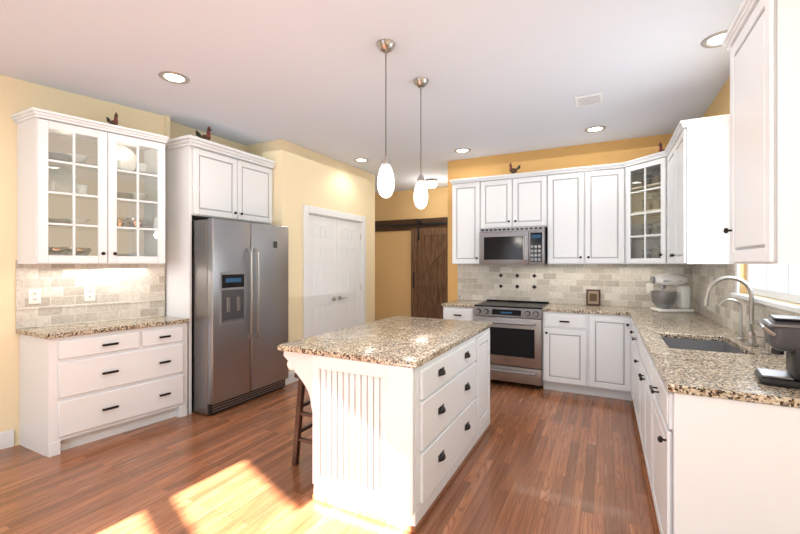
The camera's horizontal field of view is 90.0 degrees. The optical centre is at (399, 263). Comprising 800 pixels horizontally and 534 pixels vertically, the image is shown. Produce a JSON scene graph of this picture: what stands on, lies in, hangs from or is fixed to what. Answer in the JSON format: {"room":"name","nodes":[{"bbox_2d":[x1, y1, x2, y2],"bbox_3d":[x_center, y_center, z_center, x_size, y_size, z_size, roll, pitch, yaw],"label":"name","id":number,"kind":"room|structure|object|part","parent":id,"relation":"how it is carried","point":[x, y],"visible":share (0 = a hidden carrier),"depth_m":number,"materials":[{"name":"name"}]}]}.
{"room":"kitchen","nodes":[
{"label":"kitchen","id":0,"kind":"room"},
{"bbox_2d":[0,75,164,445],"bbox_3d":[-4.680,-0.015,1.280,0.116,2.840,7.066,0,0,42],"label":"wall","id":1,"kind":"structure","parent":0,"point":[16,95],"depth_m":3.08,"materials":[{"name":"beige paint"}]},
{"bbox_2d":[16,260,164,328],"bbox_3d":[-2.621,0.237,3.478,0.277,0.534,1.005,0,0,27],"label":"backsplash","id":2,"kind":"structure","parent":1,"relation":"attached to","point":[46,294],"depth_m":3.41,"materials":[{"name":"tile"}]},
{"bbox_2d":[0,371,297,449],"bbox_3d":[-2.768,1.340,2.879,3.648,0.130,11.394,0,0,27],"label":"baseboard","id":3,"kind":"structure","parent":1,"relation":"attached to","point":[6,437],"depth_m":3.06,"materials":[{"name":"white wood"}]},
{"bbox_2d":[165,116,245,220],"bbox_3d":[-2.246,-0.015,4.451,0.505,2.840,1.059,0,0,27],"label":"wall","id":4,"kind":"structure","parent":0,"point":[172,129],"depth_m":4.17,"materials":[{"name":"beige paint"}]},
{"bbox_2d":[246,139,374,372],"bbox_3d":[-1.905,-0.015,6.046,2.300,2.840,2.090,0,0,27],"label":"wall","id":5,"kind":"structure","parent":0,"point":[302,176],"depth_m":4.91,"materials":[{"name":"beige paint"}]},
{"bbox_2d":[303,205,365,338],"bbox_3d":[-0.904,0.338,5.568,0.118,2.135,1.430,0,0,27],"label":"door frame","id":6,"kind":"structure","parent":5,"relation":"in","point":[308,210],"depth_m":5.15,"materials":[{"name":"white wood"}]},
{"bbox_2d":[309,215,360,336],"bbox_3d":[-0.867,0.385,5.549,0.095,2.017,1.232,0,0,27],"label":"closet door","id":7,"kind":"structure","parent":5,"relation":"in","point":[334,244],"depth_m":5.49,"materials":[{"name":"white wood"}]},
{"bbox_2d":[0,379,659,533],"bbox_3d":[-0.922,1.435,3.280,6.570,0.060,9.240,0,0,27],"label":"floor","id":8,"kind":"structure","parent":0,"point":[548,461],"depth_m":2.61,"materials":[{"name":"brown wood"}]},
{"bbox_2d":[10,107,188,457],"bbox_3d":[-2.460,0.132,3.377,0.513,2.546,1.116,0,0,35],"label":"tall cabinet","id":9,"kind":"object","parent":8,"relation":"on","point":[91,193],"visible":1,"depth_m":3.26,"materials":[{"name":"white wood"}]},
{"bbox_2d":[16,316,188,338],"bbox_3d":[-2.460,0.522,3.396,0.637,0.035,1.005,0,0,27],"label":"countertop","id":10,"kind":"structure","parent":9,"relation":"on","point":[50,332],"depth_m":3.23,"materials":[{"name":"stone"}]},
{"bbox_2d":[106,112,117,124],"bbox_3d":[-2.472,-1.221,3.444,0.132,0.160,0.048,0,0,27],"label":"rooster","id":11,"kind":"object","parent":9,"relation":"on","point":[115,121],"visible":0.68,"depth_m":3.42,"materials":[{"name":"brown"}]},
{"bbox_2d":[165,135,275,413],"bbox_3d":[-1.962,0.110,4.288,0.640,2.590,1.086,0,0,27],"label":"tall cabinet","id":12,"kind":"object","parent":8,"relation":"on","point":[205,179],"visible":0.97,"depth_m":3.87,"materials":[{"name":"white wood"}]},
{"bbox_3d":[-2.213,0.140,3.874,0.570,2.530,0.024,0,0,27],"label":"fridge surround panel","id":13,"kind":"part","parent":12,"relation":"part of","materials":[{"name":"white wood"}]},
{"bbox_2d":[196,126,210,140],"bbox_3d":[-1.993,-1.294,4.070,0.180,0.217,0.065,0,0,-4],"label":"rooster","id":14,"kind":"object","parent":12,"relation":"on","point":[207,136],"visible":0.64,"depth_m":4.05,"materials":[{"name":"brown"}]},
{"bbox_2d":[192,218,287,414],"bbox_3d":[-1.750,0.492,4.221,0.738,1.825,0.990,0,0,27],"label":"refrigerator","id":15,"kind":"object","parent":8,"relation":"on","point":[240,269],"visible":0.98,"depth_m":3.88,"materials":[{"name":"silver metal"}]},
{"bbox_2d":[292,373,312,465],"bbox_3d":[-0.505,1.086,2.876,0.380,0.638,0.378,0,0,27],"label":"bar stool","id":16,"kind":"object","parent":8,"relation":"on","point":[298,429],"visible":0.2,"depth_m":2.79,"materials":[{"name":"brown wood"}]},
{"bbox_2d":[278,316,491,533],"bbox_3d":[0.029,0.955,2.976,0.981,0.900,1.575,0,0,27],"label":"kitchen island","id":17,"kind":"object","parent":8,"relation":"on","point":[400,405],"visible":1,"depth_m":2.30,"materials":[{"name":"white wood"}]},
{"bbox_2d":[278,316,491,367],"bbox_3d":[0.018,0.522,2.982,0.955,0.035,1.575,0,0,27],"label":"island countertop","id":18,"kind":"structure","parent":17,"relation":"on","point":[411,342],"depth_m":2.64,"materials":[{"name":"stone"}]},
{"bbox_2d":[474,299,548,388],"bbox_3d":[1.349,0.936,4.834,0.772,0.937,0.686,0,0,27],"label":"range oven","id":19,"kind":"object","parent":8,"relation":"on","point":[516,331],"visible":0.9,"depth_m":4.54,"materials":[{"name":"silver metal"}]},
{"bbox_2d":[442,0,799,533],"bbox_3d":[1.205,0.155,3.408,2.653,2.500,3.378,0,0,27],"label":"kitchen cabinets","id":20,"kind":"object","parent":8,"relation":"on","point":[721,445],"visible":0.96,"depth_m":2.86,"materials":[{"name":"painted wood"},{"name":"glass"},{"name":"dark metal"}]},
{"bbox_2d":[479,226,547,264],"bbox_3d":[1.401,-0.216,4.935,0.760,0.448,0.448,0,0,27],"label":"microwave","id":21,"kind":"object","parent":20,"relation":"attached to","point":[506,245],"visible":1,"depth_m":4.76,"materials":[{"name":"silver metal"}]},
{"bbox_2d":[509,163,519,173],"bbox_3d":[1.435,-1.187,5.027,0.151,0.182,0.055,0,0,-4],"label":"rooster","id":22,"kind":"object","parent":20,"relation":"on","point":[512,170],"visible":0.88,"depth_m":5.01,"materials":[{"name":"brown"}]},
{"bbox_2d":[442,300,703,315],"bbox_3d":[1.835,0.507,4.635,2.648,0.034,0.618,0,0,27],"label":"countertop","id":23,"kind":"structure","parent":20,"relation":"on","point":[567,308],"depth_m":4.40,"materials":[{"name":"stone"}]},
{"bbox_2d":[586,289,599,305],"bbox_3d":[2.275,0.395,4.710,0.150,0.187,0.050,0,0,27],"label":"picture frame","id":24,"kind":"object","parent":23,"relation":"on","point":[592,296],"visible":1,"depth_m":4.70,"materials":[{"name":"brown wood"}]},
{"bbox_2d":[650,274,694,312],"bbox_3d":[2.777,0.295,4.108,0.364,0.389,0.235,0,0,8],"label":"stand mixer","id":25,"kind":"object","parent":23,"relation":"on","point":[663,301],"visible":1,"depth_m":4.05,"materials":[{"name":"white metal"}]},
{"bbox_2d":[658,142,664,151],"bbox_3d":[2.776,-1.187,4.200,0.151,0.182,0.055,0,0,3],"label":"rooster","id":26,"kind":"object","parent":20,"relation":"on","point":[660,144],"visible":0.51,"depth_m":4.18,"materials":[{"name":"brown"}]},
{"bbox_2d":[630,313,799,407],"bbox_3d":[1.982,0.597,2.694,0.618,0.214,2.702,0,0,27],"label":"countertop","id":27,"kind":"structure","parent":20,"relation":"on","point":[691,355],"depth_m":2.03,"materials":[{"name":"stone"}]},
{"bbox_2d":[702,276,771,353],"bbox_3d":[2.016,0.281,2.446,0.269,0.417,0.511,0,0,27],"label":"sink faucet","id":28,"kind":"object","parent":27,"relation":"on","point":[751,335],"visible":0.98,"depth_m":2.41,"materials":[{"name":"silver metal"}]},
{"bbox_2d":[755,335,771,353],"bbox_3d":[1.992,0.441,2.193,0.071,0.096,0.039,0,0,27],"label":"soap dispenser","id":29,"kind":"object","parent":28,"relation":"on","point":[766,346],"depth_m":2.18,"materials":[{"name":"silver metal"}]},
{"bbox_2d":[754,315,799,388],"bbox_3d":[1.601,0.353,1.598,0.260,0.272,0.223,0,0,35],"label":"coffee maker","id":30,"kind":"object","parent":27,"relation":"on","point":[781,332],"visible":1,"depth_m":1.59,"materials":[{"name":"black plastic"}]},
{"bbox_2d":[0,0,743,192],"bbox_3d":[-0.922,-1.465,3.280,6.570,0.060,9.240,0,0,27],"label":"ceiling","id":31,"kind":"structure","parent":0,"point":[504,76],"depth_m":2.89,"materials":[{"name":"white paint"}]},
{"bbox_2d":[158,71,189,83],"bbox_3d":[-1.723,-1.428,3.054,0.211,0.014,0.208,0,0,27],"label":"recessed light","id":32,"kind":"object","parent":31,"relation":"in","point":[172,77],"depth_m":3.07,"materials":[{"name":"grey"}]},
{"bbox_2d":[354,158,368,161],"bbox_3d":[-0.531,-1.428,5.473,0.195,0.014,0.202,0,0,27],"label":"recessed light","id":33,"kind":"object","parent":31,"relation":"in","point":[357,159],"depth_m":5.52,"materials":[{"name":"grey"}]},
{"bbox_2d":[376,39,394,197],"bbox_3d":[-0.092,-0.931,2.608,0.124,1.006,0.124,0,0,27],"label":"pendant light","id":34,"kind":"object","parent":31,"relation":"hanging from","point":[385,181],"visible":1,"depth_m":2.58,"materials":[{"name":"white glass"}]},
{"bbox_3d":[-0.092,-0.539,2.608,0.114,0.222,0.114,0,0,27],"label":"pendant shade","id":35,"kind":"part","parent":34,"relation":"part of","materials":[{"name":"white glass"}]},
{"bbox_2d":[413,77,428,208],"bbox_3d":[0.163,-0.931,3.129,0.124,1.006,0.124,0,0,27],"label":"pendant light","id":36,"kind":"object","parent":31,"relation":"hanging from","point":[420,192],"visible":1,"depth_m":3.10,"materials":[{"name":"white glass"}]},
{"bbox_3d":[0.163,-0.539,3.129,0.114,0.222,0.114,0,0,27],"label":"pendant shade","id":37,"kind":"part","parent":36,"relation":"part of","materials":[{"name":"white glass"}]},
{"bbox_2d":[426,179,436,187],"bbox_3d":[0.538,-1.359,6.802,0.200,0.150,0.200,0,0,27],"label":"hall light","id":38,"kind":"object","parent":31,"relation":"attached to","point":[431,183],"visible":0.99,"depth_m":6.73,"materials":[{"name":"white glass"}]},
{"bbox_2d":[454,148,470,152],"bbox_3d":[0.787,-1.428,5.011,0.199,0.014,0.210,0,0,27],"label":"recessed light","id":39,"kind":"object","parent":31,"relation":"in","point":[461,150],"depth_m":5.05,"materials":[{"name":"grey"}]},
{"bbox_2d":[575,92,602,106],"bbox_3d":[1.636,-1.428,3.465,0.212,0.014,0.241,0,0,27],"label":"air vent","id":40,"kind":"object","parent":31,"relation":"in","point":[596,98],"depth_m":3.46,"materials":[{"name":"grey metal"}]},
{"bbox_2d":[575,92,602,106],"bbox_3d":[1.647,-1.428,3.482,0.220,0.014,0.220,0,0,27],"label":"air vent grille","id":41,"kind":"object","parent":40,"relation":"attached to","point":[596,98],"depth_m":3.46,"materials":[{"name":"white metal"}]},
{"bbox_2d":[584,126,605,132],"bbox_3d":[2.056,-1.428,4.220,0.199,0.014,0.214,0,0,27],"label":"recessed light","id":42,"kind":"object","parent":31,"relation":"in","point":[592,129],"depth_m":4.25,"materials":[{"name":"grey"}]},
{"bbox_2d":[701,30,727,47],"bbox_3d":[1.998,-1.428,2.542,0.135,0.014,0.214,0,0,27],"label":"recessed light","id":43,"kind":"object","parent":31,"relation":"in","point":[715,40],"depth_m":2.57,"materials":[{"name":"grey"}]},
{"bbox_2d":[375,187,447,320],"bbox_3d":[1.155,-0.015,7.340,6.570,2.840,0.120,0,0,27],"label":"wall","id":44,"kind":"structure","parent":0,"point":[392,248],"depth_m":7.89,"materials":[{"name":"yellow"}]},
{"bbox_2d":[375,217,447,231],"bbox_3d":[0.345,-0.760,7.644,1.950,0.210,0.073,0,0,27],"label":"barn door rail","id":45,"kind":"object","parent":44,"relation":"attached to","point":[406,224],"depth_m":7.72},
{"bbox_2d":[411,219,447,318],"bbox_3d":[0.633,0.270,7.405,0.940,2.220,0.080,0,0,27],"label":"barn door","id":46,"kind":"structure","parent":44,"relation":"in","point":[429,246],"depth_m":7.45,"materials":[{"name":"brown wood"}]},
{"bbox_2d":[448,133,673,307],"bbox_3d":[1.994,-0.015,4.973,2.920,2.840,0.120,0,0,27],"label":"wall","id":47,"kind":"structure","parent":0,"point":[617,151],"depth_m":5.00,"materials":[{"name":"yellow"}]},
{"bbox_2d":[458,264,691,308],"bbox_3d":[1.973,0.263,4.906,2.648,0.565,0.012,0,0,27],"label":"backsplash","id":48,"kind":"structure","parent":47,"relation":"attached to","point":[625,285],"depth_m":4.87,"materials":[{"name":"tile"}]},
{"bbox_2d":[702,76,799,305],"bbox_3d":[1.556,-0.015,1.043,0.120,2.840,7.515,0,0,27],"label":"wall","id":49,"kind":"structure","parent":0,"point":[720,105],"depth_m":3.13,"materials":[{"name":"beige paint"}]},
{"bbox_2d":[692,262,799,357],"bbox_3d":[2.393,0.234,2.826,0.008,0.509,3.313,0,0,27],"label":"backsplash","id":50,"kind":"structure","parent":49,"relation":"attached to","point":[727,315],"depth_m":3.15,"materials":[{"name":"tile"}]},
{"bbox_2d":[731,264,799,313],"bbox_3d":[2.184,-0.367,2.353,0.125,1.205,1.140,0,0,27],"label":"window","id":51,"kind":"structure","parent":49,"relation":"in","point":[776,281],"depth_m":2.37,"materials":[{"name":"white glass"}]}
]}

